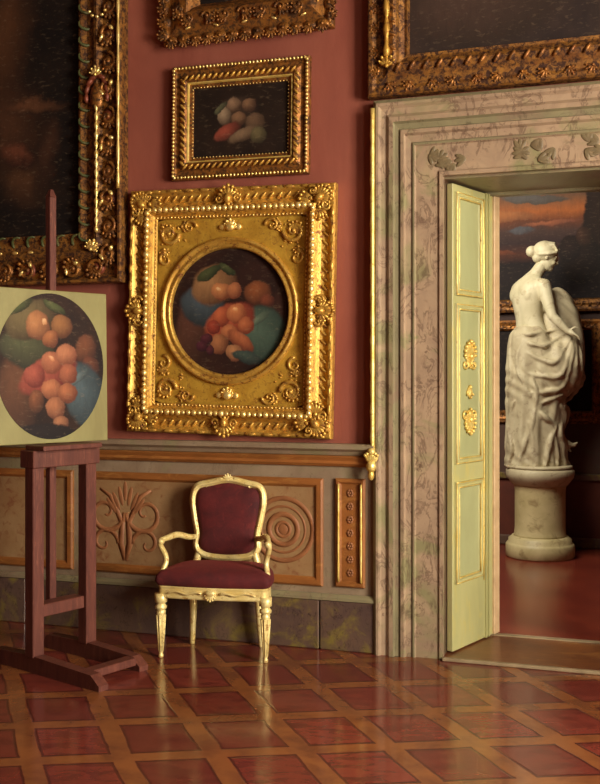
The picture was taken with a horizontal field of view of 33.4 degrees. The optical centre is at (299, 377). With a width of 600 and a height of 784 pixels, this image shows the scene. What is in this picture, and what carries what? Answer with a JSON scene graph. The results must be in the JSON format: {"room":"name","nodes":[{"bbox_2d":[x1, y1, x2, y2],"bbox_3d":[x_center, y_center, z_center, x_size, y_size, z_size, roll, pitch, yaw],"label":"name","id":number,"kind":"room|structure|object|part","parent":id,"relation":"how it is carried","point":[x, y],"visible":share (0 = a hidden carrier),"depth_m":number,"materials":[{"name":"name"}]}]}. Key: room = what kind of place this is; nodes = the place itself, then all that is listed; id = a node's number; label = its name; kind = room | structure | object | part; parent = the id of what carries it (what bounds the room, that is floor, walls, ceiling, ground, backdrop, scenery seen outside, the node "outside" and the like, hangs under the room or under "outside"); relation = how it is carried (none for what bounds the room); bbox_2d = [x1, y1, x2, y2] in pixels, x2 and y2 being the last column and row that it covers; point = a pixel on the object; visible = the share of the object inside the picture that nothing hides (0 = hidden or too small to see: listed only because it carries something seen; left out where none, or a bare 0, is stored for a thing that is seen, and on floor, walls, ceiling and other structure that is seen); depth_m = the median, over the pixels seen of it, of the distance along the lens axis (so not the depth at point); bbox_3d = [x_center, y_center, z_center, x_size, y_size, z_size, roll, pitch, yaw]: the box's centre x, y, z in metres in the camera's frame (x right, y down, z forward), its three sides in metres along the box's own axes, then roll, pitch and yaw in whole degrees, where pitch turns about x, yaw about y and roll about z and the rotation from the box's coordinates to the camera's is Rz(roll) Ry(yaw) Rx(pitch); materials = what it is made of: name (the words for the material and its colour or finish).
{"room":"museum","nodes":[
{"label":"museum","id":0,"kind":"room"},
{"bbox_2d":[0,544,599,783],"bbox_3d":[-0.067,1.550,3.346,8.500,0.100,12.640,0,0,18],"label":"floor","id":1,"kind":"structure","parent":0,"point":[206,711],"depth_m":4.47,"materials":[{"name":"brown wood"}]},
{"bbox_2d":[0,189,147,691],"bbox_3d":[-1.183,0.250,5.207,0.890,2.500,0.435,0,0,38],"label":"easel","id":2,"kind":"object","parent":1,"relation":"on","point":[35,458],"visible":0.98,"depth_m":5.24,"materials":[{"name":"red wood"}]},
{"bbox_3d":[-1.359,0.912,5.120,0.070,1.025,0.070,0,0,38],"label":"post","id":3,"kind":"part","parent":2,"relation":"part of","materials":[{"name":"red wood"}]},
{"bbox_2d":[0,287,107,445],"bbox_3d":[-1.301,-0.060,5.249,0.672,0.800,0.026,0,-1,-45],"label":"canvas painting","id":4,"kind":"object","parent":2,"relation":"on","point":[53,344],"visible":1,"depth_m":5.23},
{"bbox_3d":[-1.259,0.415,5.267,0.113,0.090,0.435,0,0,38],"label":"rail","id":5,"kind":"part","parent":2,"relation":"part of","materials":[{"name":"red wood"}]},
{"bbox_3d":[-1.272,1.198,5.271,0.088,0.065,0.273,0,0,38],"label":"rail","id":6,"kind":"part","parent":2,"relation":"part of","materials":[{"name":"red wood"}]},
{"bbox_3d":[-1.147,0.912,5.392,0.070,1.025,0.070,0,0,38],"label":"post","id":7,"kind":"part","parent":2,"relation":"part of","materials":[{"name":"red wood"}]},
{"bbox_2d":[155,473,273,662],"bbox_3d":[-0.438,1.019,5.464,0.642,0.965,0.428,0,0,10],"label":"armchair","id":8,"kind":"object","parent":1,"relation":"on","point":[228,511],"visible":1,"depth_m":5.56,"materials":[{"name":"fabric"}]},
{"bbox_3d":[-0.747,1.327,5.371,0.068,0.345,0.068,0,0,10],"label":"leg","id":9,"kind":"part","parent":8,"relation":"part of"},
{"bbox_3d":[-0.677,0.982,5.522,0.059,0.265,0.334,0,0,31],"label":"arm","id":10,"kind":"part","parent":8,"relation":"part of"},
{"bbox_3d":[-0.601,1.320,5.634,0.046,0.362,0.058,0,0,10],"label":"leg","id":11,"kind":"part","parent":8,"relation":"part of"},
{"bbox_3d":[-0.441,1.062,5.448,0.640,0.100,0.377,0,0,10],"label":"seat","id":12,"kind":"part","parent":8,"relation":"part of","materials":[{"name":"fabric"}]},
{"bbox_3d":[-0.443,1.145,5.439,0.607,0.074,0.378,0,0,10],"label":"seat rail","id":13,"kind":"part","parent":8,"relation":"part of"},
{"bbox_3d":[-0.409,0.792,5.628,0.378,0.403,0.091,0,0,10],"label":"backrest","id":14,"kind":"part","parent":8,"relation":"part of","materials":[{"name":"fabric"}]},
{"bbox_3d":[-0.410,0.844,5.624,0.447,0.617,0.102,0,0,10],"label":"backrest frame","id":15,"kind":"part","parent":8,"relation":"part of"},
{"bbox_3d":[-0.226,1.320,5.567,0.046,0.362,0.058,0,0,10],"label":"leg","id":16,"kind":"part","parent":8,"relation":"part of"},
{"bbox_3d":[-0.194,0.982,5.436,0.059,0.265,0.334,0,0,-11],"label":"arm","id":17,"kind":"part","parent":8,"relation":"part of"},
{"bbox_3d":[-0.182,1.327,5.269,0.068,0.345,0.068,0,0,10],"label":"leg","id":18,"kind":"part","parent":8,"relation":"part of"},
{"bbox_2d":[506,468,574,561],"bbox_3d":[2.023,1.127,8.430,0.570,0.745,0.570,0,0,0],"label":"pedestal","id":19,"kind":"object","parent":1,"relation":"on","point":[539,535],"visible":0.96,"depth_m":8.23,"materials":[{"name":"beige stone"}]},
{"bbox_2d":[504,241,585,469],"bbox_3d":[2.070,-0.201,8.423,0.680,1.912,0.545,0,0,0],"label":"statue","id":20,"kind":"object","parent":19,"relation":"on","point":[545,359],"visible":1,"depth_m":8.28,"materials":[{"name":"white stone"}]},
{"bbox_2d":[11,0,599,650],"bbox_3d":[0.696,-0.800,5.653,7.900,4.600,0.500,0,0,18],"label":"wall","id":21,"kind":"structure","parent":0,"point":[341,105],"depth_m":5.58,"materials":[{"name":"paint"}]},
{"bbox_2d":[0,468,73,568],"bbox_3d":[-1.735,0.856,6.152,0.772,0.597,0.021,0,0,18],"label":"trim","id":22,"kind":"structure","parent":21,"relation":"attached to","point":[12,480],"depth_m":6.14,"materials":[{"name":"brown wood"}]},
{"bbox_2d":[0,0,127,286],"bbox_3d":[-1.872,-1.789,6.174,1.750,2.450,0.112,0,0,18],"label":"framed painting","id":23,"kind":"object","parent":21,"relation":"attached to","point":[64,63],"visible":1,"depth_m":6.06,"materials":[{"name":"brown paint"}]},
{"bbox_2d":[0,447,366,467],"bbox_3d":[-1.371,0.459,6.023,3.744,0.063,0.036,0,0,18],"label":"trim","id":24,"kind":"structure","parent":21,"relation":"attached to","point":[123,455],"depth_m":5.70,"materials":[{"name":"brown wood"}]},
{"bbox_2d":[0,457,372,595],"bbox_3d":[-1.360,0.790,6.054,3.744,0.827,0.032,0,0,18],"label":"trim","id":25,"kind":"structure","parent":21,"relation":"attached to","point":[328,474],"depth_m":5.61,"materials":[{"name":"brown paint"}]},
{"bbox_2d":[0,570,373,653],"bbox_3d":[-1.365,1.346,6.037,3.746,0.308,0.066,0,0,18],"label":"baseboard","id":26,"kind":"structure","parent":21,"relation":"attached to","point":[295,622],"depth_m":5.71,"materials":[{"name":"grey stone"}]},
{"bbox_2d":[0,438,373,455],"bbox_3d":[-1.369,0.396,6.028,3.744,0.067,0.085,0,0,18],"label":"trim","id":27,"kind":"structure","parent":21,"relation":"attached to","point":[301,448],"depth_m":5.67,"materials":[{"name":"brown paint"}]},
{"bbox_2d":[96,481,314,562],"bbox_3d":[-0.583,0.847,5.777,1.404,0.474,0.006,0,0,18],"label":"trim","id":28,"kind":"structure","parent":21,"relation":"attached to","point":[282,531],"depth_m":5.87,"materials":[{"name":"wood"}]},
{"bbox_2d":[96,471,322,586],"bbox_3d":[-0.587,0.856,5.773,1.505,0.597,0.022,0,0,18],"label":"wall panel","id":29,"kind":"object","parent":21,"relation":"attached to","point":[170,494],"depth_m":5.82,"materials":[{"name":"brown wood"}]},
{"bbox_2d":[124,182,337,438],"bbox_3d":[-0.414,-0.382,5.699,1.323,1.476,0.099,1,0,18],"label":"framed painting","id":30,"kind":"object","parent":21,"relation":"attached to","point":[242,290],"visible":1,"depth_m":5.70,"materials":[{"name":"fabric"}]},
{"bbox_3d":[-0.408,-0.382,5.718,0.850,0.850,0.042,1,0,18],"label":"round moulding","id":31,"kind":"part","parent":30,"relation":"part of","materials":[{"name":"gold metal"}]},
{"bbox_3d":[-0.405,-0.382,5.725,0.917,1.073,0.001,1,0,18],"label":"panel","id":32,"kind":"part","parent":30,"relation":"part of","materials":[{"name":"gold metal"}]},
{"bbox_2d":[171,55,311,181],"bbox_3d":[-0.345,-1.472,5.697,0.852,0.676,0.059,1,0,18],"label":"framed painting","id":33,"kind":"object","parent":21,"relation":"attached to","point":[243,119],"visible":1,"depth_m":5.70,"materials":[{"name":"brown metal"}]},
{"bbox_2d":[156,0,337,49],"bbox_3d":[-0.310,-2.400,5.663,1.105,1.001,0.101,0,0,18],"label":"framed painting","id":34,"kind":"object","parent":21,"relation":"attached to","point":[185,23],"visible":1,"depth_m":5.66,"materials":[{"name":"brown metal"}]},
{"bbox_2d":[335,478,364,588],"bbox_3d":[0.274,0.851,5.482,0.168,0.597,0.031,0,0,18],"label":"trim","id":35,"kind":"structure","parent":21,"relation":"attached to","point":[349,492],"depth_m":5.48,"materials":[{"name":"wood"}]},
{"bbox_2d":[363,108,378,479],"bbox_3d":[0.395,-0.453,5.423,0.086,2.011,0.127,0,0,18],"label":"trim","id":36,"kind":"structure","parent":21,"relation":"attached to","point":[371,456],"depth_m":5.40,"materials":[{"name":"gold metal"}]},
{"bbox_2d":[447,183,498,651],"bbox_3d":[0.987,0.213,5.616,0.068,2.533,0.542,0,0,37],"label":"door","id":37,"kind":"structure","parent":21,"relation":"in","point":[472,215],"depth_m":5.57,"materials":[{"name":"green paint"}]},
{"bbox_3d":[0.965,0.213,5.573,0.017,2.533,0.406,0,0,37],"label":"panel moulding","id":38,"kind":"part","parent":37,"relation":"part of","materials":[{"name":"green paint"}]},
{"bbox_2d":[368,0,599,100],"bbox_3d":[1.316,-2.247,5.114,2.000,1.450,0.123,0,0,18],"label":"framed painting","id":39,"kind":"object","parent":21,"relation":"attached to","point":[416,47],"visible":1,"depth_m":5.26,"materials":[{"name":"brown metal"}]},
{"bbox_2d":[373,81,599,659],"bbox_3d":[1.415,-0.002,5.392,1.952,3.003,0.605,0,0,18],"label":"trim","id":40,"kind":"structure","parent":21,"relation":"attached to","point":[537,140],"depth_m":5.37,"materials":[{"name":"stone"}]},
{"bbox_2d":[442,633,599,674],"bbox_3d":[1.418,1.491,5.401,1.200,0.018,0.625,0,0,18],"label":"trim","id":41,"kind":"structure","parent":21,"relation":"attached to","point":[580,656],"depth_m":5.40,"materials":[{"name":"brown stone"}]},
{"bbox_2d":[499,311,599,320],"bbox_3d":[1.870,-0.800,9.204,8.500,4.600,0.300,0,0,18],"label":"wall","id":42,"kind":"structure","parent":0,"point":[583,314],"depth_m":8.84,"materials":[{"name":"red paint"}]},
{"bbox_2d":[499,192,599,312],"bbox_3d":[2.189,-1.264,8.899,1.360,1.350,0.067,0,0,18],"label":"framed painting","id":43,"kind":"object","parent":42,"relation":"attached to","point":[571,221],"visible":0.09,"depth_m":8.88,"materials":[{"name":"multicoloured paint"}]},
{"bbox_3d":[2.190,-1.264,8.902,1.360,1.350,0.060,0,0,18],"label":"moulding","id":44,"kind":"part","parent":43,"relation":"part of","materials":[{"name":"gold metal"}]},
{"bbox_2d":[499,534,599,548],"bbox_3d":[1.815,1.455,9.038,7.900,0.090,0.051,0,0,18],"label":"baseboard","id":45,"kind":"structure","parent":42,"relation":"attached to","point":[585,543],"depth_m":8.79,"materials":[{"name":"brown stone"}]},
{"bbox_2d":[499,479,599,538],"bbox_3d":[1.818,1.188,9.047,7.900,0.623,0.033,0,0,18],"label":"trim","id":46,"kind":"structure","parent":42,"relation":"attached to","point":[582,497],"depth_m":8.83,"materials":[{"name":"brown wood"}]},
{"bbox_2d":[499,472,599,481],"bbox_3d":[1.813,0.877,9.033,7.900,0.060,0.063,0,0,18],"label":"trim","id":47,"kind":"structure","parent":42,"relation":"attached to","point":[502,475],"depth_m":8.78,"materials":[{"name":"brown wood"}]},
{"bbox_2d":[499,423,599,473],"bbox_3d":[1.820,0.641,9.052,7.900,0.471,0.023,0,0,18],"label":"trim","id":48,"kind":"structure","parent":42,"relation":"attached to","point":[584,458],"depth_m":8.82,"materials":[{"name":"brown wood"}]},
{"bbox_2d":[499,420,599,423],"bbox_3d":[1.815,0.381,9.038,7.900,0.050,0.051,0,0,18],"label":"trim","id":49,"kind":"structure","parent":42,"relation":"attached to","point":[500,421],"depth_m":8.80,"materials":[{"name":"brown wood"}]},
{"bbox_2d":[499,319,599,420],"bbox_3d":[2.142,-0.067,8.922,1.074,0.902,0.052,0,0,18],"label":"framed painting","id":50,"kind":"object","parent":42,"relation":"attached to","point":[584,405],"visible":0.34,"depth_m":8.81,"materials":[{"name":"black paint"}]}
]}

